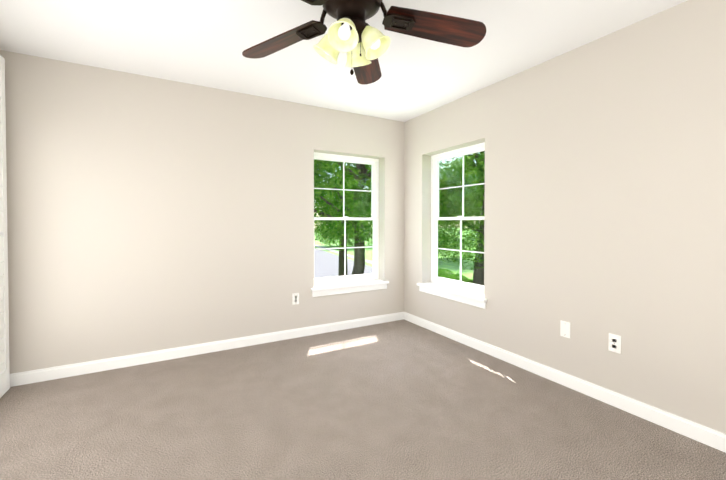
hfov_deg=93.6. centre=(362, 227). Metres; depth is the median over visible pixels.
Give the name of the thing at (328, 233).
tree
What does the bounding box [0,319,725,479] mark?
floor
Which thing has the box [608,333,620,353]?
electrical outlet
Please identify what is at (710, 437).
baseboard
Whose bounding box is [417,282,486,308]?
sill
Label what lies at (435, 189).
window
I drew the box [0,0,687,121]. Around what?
ceiling
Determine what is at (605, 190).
wall
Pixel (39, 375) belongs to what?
baseboard
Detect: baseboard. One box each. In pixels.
[10,312,401,386]
[402,312,725,452]
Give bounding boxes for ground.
[314,228,478,278]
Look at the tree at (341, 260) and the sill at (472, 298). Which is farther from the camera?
the tree at (341, 260)
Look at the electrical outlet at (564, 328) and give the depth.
2.50 m
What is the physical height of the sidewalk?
0.040 m
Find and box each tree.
[314,154,475,274]
[314,160,372,275]
[314,183,372,245]
[438,151,484,285]
[438,170,475,252]
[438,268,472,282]
[441,152,481,240]
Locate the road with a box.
[314,248,372,277]
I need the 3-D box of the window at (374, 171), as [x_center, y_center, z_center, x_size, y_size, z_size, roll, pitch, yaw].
[-0.218,-0.102,4.015,0.900,1.480,0.081,0,1,-29]
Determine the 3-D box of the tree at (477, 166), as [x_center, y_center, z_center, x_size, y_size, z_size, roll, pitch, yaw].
[4.507,-0.892,12.370,7.288,9.952,7.571,0,1,-29]
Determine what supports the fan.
hanging from the ceiling
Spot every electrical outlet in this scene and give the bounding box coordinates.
[292,293,298,304]
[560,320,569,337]
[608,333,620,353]
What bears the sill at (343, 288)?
attached to the wall at (146, 214)
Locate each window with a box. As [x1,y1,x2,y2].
[314,152,378,284]
[431,142,484,293]
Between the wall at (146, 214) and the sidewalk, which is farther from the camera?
the sidewalk
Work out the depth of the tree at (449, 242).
37.04 m
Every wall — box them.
[0,50,403,373]
[404,0,725,433]
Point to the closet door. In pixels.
(4, 350)
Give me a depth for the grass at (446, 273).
15.31 m
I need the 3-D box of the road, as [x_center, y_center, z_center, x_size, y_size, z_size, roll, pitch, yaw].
[-12.362,3.285,59.142,6.400,0.030,76.000,0,1,-20]
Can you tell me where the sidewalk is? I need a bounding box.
[314,244,372,263]
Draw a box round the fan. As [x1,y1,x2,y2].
[242,0,485,84]
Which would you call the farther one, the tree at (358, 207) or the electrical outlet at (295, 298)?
the tree at (358, 207)
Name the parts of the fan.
blade, lamp shade, lamp shade, bulb, motor, chain, lamp shade, blade, bulb, lamp shade, blade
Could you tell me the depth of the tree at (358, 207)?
12.26 m
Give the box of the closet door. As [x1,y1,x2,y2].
[0,55,9,397]
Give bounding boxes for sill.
[311,279,388,296]
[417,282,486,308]

